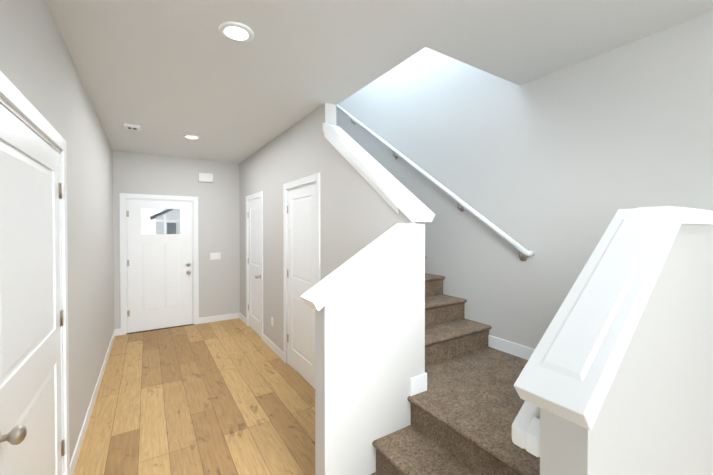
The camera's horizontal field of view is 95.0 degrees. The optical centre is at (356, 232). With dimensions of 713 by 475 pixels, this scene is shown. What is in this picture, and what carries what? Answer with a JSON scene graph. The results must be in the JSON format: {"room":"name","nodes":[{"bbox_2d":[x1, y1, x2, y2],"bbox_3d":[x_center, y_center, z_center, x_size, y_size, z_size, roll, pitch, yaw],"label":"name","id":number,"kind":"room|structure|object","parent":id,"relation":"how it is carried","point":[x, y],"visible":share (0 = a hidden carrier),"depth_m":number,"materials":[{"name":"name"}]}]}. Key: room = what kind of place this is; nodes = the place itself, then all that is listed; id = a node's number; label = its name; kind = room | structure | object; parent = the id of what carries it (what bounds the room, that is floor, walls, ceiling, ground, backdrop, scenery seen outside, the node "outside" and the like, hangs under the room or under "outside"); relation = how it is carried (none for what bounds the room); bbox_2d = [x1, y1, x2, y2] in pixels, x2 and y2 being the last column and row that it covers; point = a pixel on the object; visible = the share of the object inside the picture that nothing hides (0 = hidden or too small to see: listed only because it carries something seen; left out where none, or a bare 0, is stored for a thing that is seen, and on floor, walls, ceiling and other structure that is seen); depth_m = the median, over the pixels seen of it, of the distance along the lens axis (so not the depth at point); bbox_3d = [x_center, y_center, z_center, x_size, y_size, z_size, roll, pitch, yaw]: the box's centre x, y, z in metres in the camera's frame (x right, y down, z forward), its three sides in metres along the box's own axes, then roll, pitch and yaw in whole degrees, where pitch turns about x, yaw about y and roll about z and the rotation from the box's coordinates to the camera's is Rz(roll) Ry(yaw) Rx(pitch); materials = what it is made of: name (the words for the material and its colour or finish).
{"room":"entrance hallway","nodes":[
{"label":"entrance hallway","id":0,"kind":"room"},
{"bbox_2d":[0,0,113,461],"bbox_3d":[-2.278,0.191,2.670,0.115,2.740,5.350,0,1,-33],"label":"wall","id":1,"kind":"structure","parent":0,"point":[38,70],"depth_m":2.32,"materials":[{"name":"grey paint"}]},
{"bbox_2d":[0,104,64,474],"bbox_3d":[-1.425,0.557,1.476,0.111,2.017,1.046,0,1,-33],"label":"door","id":2,"kind":"structure","parent":1,"relation":"in","point":[32,442],"depth_m":1.41,"materials":[{"name":"white wood"}]},
{"bbox_2d":[0,71,69,474],"bbox_3d":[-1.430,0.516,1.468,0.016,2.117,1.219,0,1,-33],"label":"door frame","id":3,"kind":"structure","parent":1,"relation":"attached to","point":[11,94],"depth_m":1.92,"materials":[{"name":"white wood"}]},
{"bbox_2d":[70,329,118,474],"bbox_3d":[-2.660,1.502,3.426,0.040,0.100,3.388,0,1,-33],"label":"baseboard","id":4,"kind":"structure","parent":1,"relation":"attached to","point":[75,456],"depth_m":2.70,"materials":[{"name":"white"}]},
{"bbox_2d":[113,151,239,328],"bbox_3d":[-2.387,0.157,5.686,3.180,2.740,0.150,0,1,-33],"label":"wall","id":5,"kind":"structure","parent":0,"point":[218,224],"depth_m":5.49,"materials":[{"name":"grey paint"}]},
{"bbox_2d":[119,193,198,334],"bbox_3d":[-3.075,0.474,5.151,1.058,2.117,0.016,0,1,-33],"label":"door frame","id":6,"kind":"structure","parent":5,"relation":"attached to","point":[122,196],"depth_m":4.95,"materials":[{"name":"white wood"}]},
{"bbox_2d":[126,199,192,332],"bbox_3d":[-3.076,0.515,5.146,0.884,2.020,0.120,0,1,-33],"label":"front door","id":7,"kind":"structure","parent":5,"relation":"in","point":[159,280],"depth_m":5.15,"materials":[{"name":"white wood"}]},
{"bbox_2d":[127,324,193,333],"bbox_3d":[-3.092,1.525,5.190,0.914,0.014,0.072,0,1,-33],"label":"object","id":8,"kind":"structure","parent":5,"relation":"attached to","point":[159,329],"depth_m":5.14,"materials":[{"name":"brown metal"}]},
{"bbox_2d":[198,173,212,182],"bbox_3d":[-2.524,-0.913,5.470,0.220,0.145,0.045,0,1,-33],"label":"door chime","id":9,"kind":"object","parent":5,"relation":"attached to","point":[205,177],"visible":0.96,"depth_m":5.45,"materials":[{"name":"white plastic"}]},
{"bbox_2d":[210,253,219,259],"bbox_3d":[-2.410,0.408,5.579,0.164,0.116,0.010,0,1,-33],"label":"light switch","id":10,"kind":"object","parent":5,"relation":"attached to","point":[214,256],"visible":1,"depth_m":5.57,"materials":[{"name":"white plastic"}]},
{"bbox_2d":[199,313,238,323],"bbox_3d":[-2.350,1.477,5.628,0.665,0.100,0.012,0,1,-33],"label":"baseboard","id":11,"kind":"structure","parent":5,"relation":"attached to","point":[234,315],"depth_m":5.61,"materials":[{"name":"white wood"}]},
{"bbox_2d":[73,318,314,474],"bbox_3d":[-0.384,1.620,2.740,3.365,0.120,7.600,0,1,-33],"label":"floor","id":12,"kind":"structure","parent":0,"point":[231,397],"depth_m":2.87,"materials":[{"name":"brown wood"}]},
{"bbox_2d":[370,357,539,474],"bbox_3d":[0.868,1.293,1.756,1.712,0.555,1.040,0,1,-33],"label":"stairs","id":13,"kind":"structure","parent":12,"relation":"on","point":[462,425],"depth_m":1.81,"materials":[{"name":"beige carpet"}]},
{"bbox_2d":[425,256,516,388],"bbox_3d":[-0.247,0.064,4.115,1.035,2.960,4.160,0,1,-33],"label":"stairs","id":14,"kind":"structure","parent":12,"relation":"on","point":[456,344],"depth_m":2.70,"materials":[{"name":"beige carpet"}]},
{"bbox_2d":[239,103,424,377],"bbox_3d":[-0.818,0.176,3.941,0.115,2.740,4.480,0,1,-33],"label":"wall","id":15,"kind":"structure","parent":0,"point":[296,151],"depth_m":3.05,"materials":[{"name":"grey paint"}]},
{"bbox_2d":[239,312,245,323],"bbox_3d":[-1.935,1.477,5.586,0.012,0.100,0.451,0,1,-33],"label":"baseboard","id":16,"kind":"structure","parent":15,"relation":"attached to","point":[241,316],"depth_m":5.61,"materials":[{"name":"white wood"}]},
{"bbox_2d":[248,199,260,336],"bbox_3d":[-1.581,0.516,5.001,0.111,2.020,0.732,0,1,-33],"label":"closet door","id":17,"kind":"structure","parent":15,"relation":"in","point":[254,260],"depth_m":5.01,"materials":[{"name":"white wood"}]},
{"bbox_2d":[246,191,262,340],"bbox_3d":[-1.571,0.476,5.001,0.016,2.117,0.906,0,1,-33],"label":"door frame","id":18,"kind":"structure","parent":15,"relation":"attached to","point":[260,194],"depth_m":4.67,"materials":[{"name":"white wood"}]},
{"bbox_2d":[263,334,283,360],"bbox_3d":[-1.094,1.492,4.269,0.012,0.100,0.863,0,1,-33],"label":"baseboard","id":19,"kind":"structure","parent":15,"relation":"attached to","point":[267,341],"depth_m":4.23,"materials":[{"name":"white wood"}]},
{"bbox_2d":[287,184,315,388],"bbox_3d":[-0.614,0.533,3.489,0.111,2.020,0.784,0,1,-33],"label":"closet door","id":20,"kind":"structure","parent":15,"relation":"in","point":[301,269],"depth_m":3.48,"materials":[{"name":"white wood"}]},
{"bbox_2d":[283,173,319,363],"bbox_3d":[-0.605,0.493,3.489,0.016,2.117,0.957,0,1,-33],"label":"door frame","id":21,"kind":"structure","parent":15,"relation":"attached to","point":[315,177],"depth_m":3.73,"materials":[{"name":"white wood"}]},
{"bbox_2d":[323,123,434,221],"bbox_3d":[0.093,-0.528,2.509,0.171,0.918,1.222,0,1,-33],"label":"cap","id":22,"kind":"object","parent":15,"relation":"on","point":[394,193],"visible":1,"depth_m":2.32,"materials":[{"name":"white wood"}]},
{"bbox_2d":[410,373,426,391],"bbox_3d":[0.374,0.955,2.204,0.012,0.110,0.277,0,1,-33],"label":"baseboard","id":23,"kind":"structure","parent":15,"relation":"attached to","point":[418,383],"depth_m":2.06,"materials":[{"name":"white wood"}]},
{"bbox_2d":[315,237,410,474],"bbox_3d":[0.056,0.789,1.917,0.600,1.560,0.115,0,1,-33],"label":"wall","id":24,"kind":"structure","parent":0,"point":[362,356],"depth_m":1.84,"materials":[{"name":"white paint"}]},
{"bbox_2d":[300,222,414,310],"bbox_3d":[0.025,0.169,1.890,0.682,0.455,0.171,0,1,-33],"label":"cap","id":25,"kind":"object","parent":24,"relation":"on","point":[322,293],"visible":0.98,"depth_m":1.82,"materials":[{"name":"white wood"}]},
{"bbox_2d":[46,0,712,163],"bbox_3d":[-0.761,-1.254,-0.540,7.130,0.220,12.365,0,1,-33],"label":"ceiling","id":26,"kind":"structure","parent":0,"point":[166,75],"depth_m":2.09,"materials":[{"name":"white paint"}]},
{"bbox_2d":[124,123,140,130],"bbox_3d":[-2.510,-1.175,3.663,0.150,0.031,0.150,0,1,-33],"label":"smoke detector","id":27,"kind":"object","parent":26,"relation":"attached to","point":[132,127],"visible":1,"depth_m":3.63,"materials":[{"name":"white plastic"}]},
{"bbox_2d":[183,135,200,139],"bbox_3d":[-2.061,-1.190,4.093,0.196,0.012,0.196,0,1,-33],"label":"recessed light","id":28,"kind":"object","parent":26,"relation":"in","point":[194,137],"visible":0.98,"depth_m":4.09,"materials":[{"name":"white plastic"}]},
{"bbox_2d":[218,21,253,42],"bbox_3d":[-0.702,-1.166,1.911,0.196,0.012,0.196,0,1,-33],"label":"recessed light","id":29,"kind":"object","parent":26,"relation":"in","point":[237,31],"visible":0.98,"depth_m":1.89,"materials":[{"name":"white plastic"}]},
{"bbox_2d":[336,11,712,348],"bbox_3d":[2.194,-1.225,1.350,0.115,5.600,12.365,0,1,-33],"label":"wall","id":30,"kind":"structure","parent":0,"point":[555,171],"depth_m":2.52,"materials":[{"name":"grey paint"}]},
{"bbox_2d":[336,105,534,260],"bbox_3d":[0.420,-1.003,3.942,0.084,2.437,3.432,0,1,-33],"label":"wall-mounted handrail","id":31,"kind":"object","parent":30,"relation":"attached to","point":[505,236],"visible":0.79,"depth_m":3.11,"materials":[{"name":"white wood"}]},
{"bbox_2d":[488,335,534,359],"bbox_3d":[1.513,0.959,2.321,0.012,0.100,1.305,0,1,-33],"label":"baseboard","id":32,"kind":"structure","parent":30,"relation":"attached to","point":[518,350],"depth_m":2.69,"materials":[{"name":"white wood"}]},
{"bbox_2d":[540,224,712,474],"bbox_3d":[1.218,0.773,1.288,1.620,1.606,0.115,0,1,-33],"label":"wall","id":33,"kind":"structure","parent":0,"point":[655,416],"depth_m":1.10,"materials":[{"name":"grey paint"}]},
{"bbox_2d":[512,401,539,456],"bbox_3d":[1.114,0.377,1.340,1.495,0.494,0.092,0,1,-33],"label":"wall handrail","id":34,"kind":"object","parent":33,"relation":"attached to","point":[526,429],"visible":0.31,"depth_m":0.95,"materials":[{"name":"white"}]},
{"bbox_2d":[514,206,712,429],"bbox_3d":[1.183,0.178,1.259,1.703,0.545,0.171,0,1,-33],"label":"cap","id":35,"kind":"object","parent":33,"relation":"on","point":[570,369],"visible":0.92,"depth_m":0.92,"materials":[{"name":"white wood"}]},
{"label":"outside","id":36,"kind":"structure","parent":0,"visible":0},
{"bbox_2d":[141,208,164,234],"bbox_3d":[-24.042,-18.959,55.634,100.000,40.150,0.200,0,1,-33],"label":"sky","id":37,"kind":"structure","parent":36,"point":[147,225],"depth_m":50.52,"materials":[{"name":"white"}]},
{"bbox_3d":[-16.251,1.468,28.825,28.000,0.100,53.750,0,1,-33],"label":"ground","id":38,"kind":"structure","parent":36,"visible":0},
{"bbox_2d":[150,209,179,233],"bbox_3d":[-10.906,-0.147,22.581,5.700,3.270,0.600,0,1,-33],"label":"house","id":39,"kind":"structure","parent":38,"relation":"on","point":[165,217],"depth_m":21.56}
]}

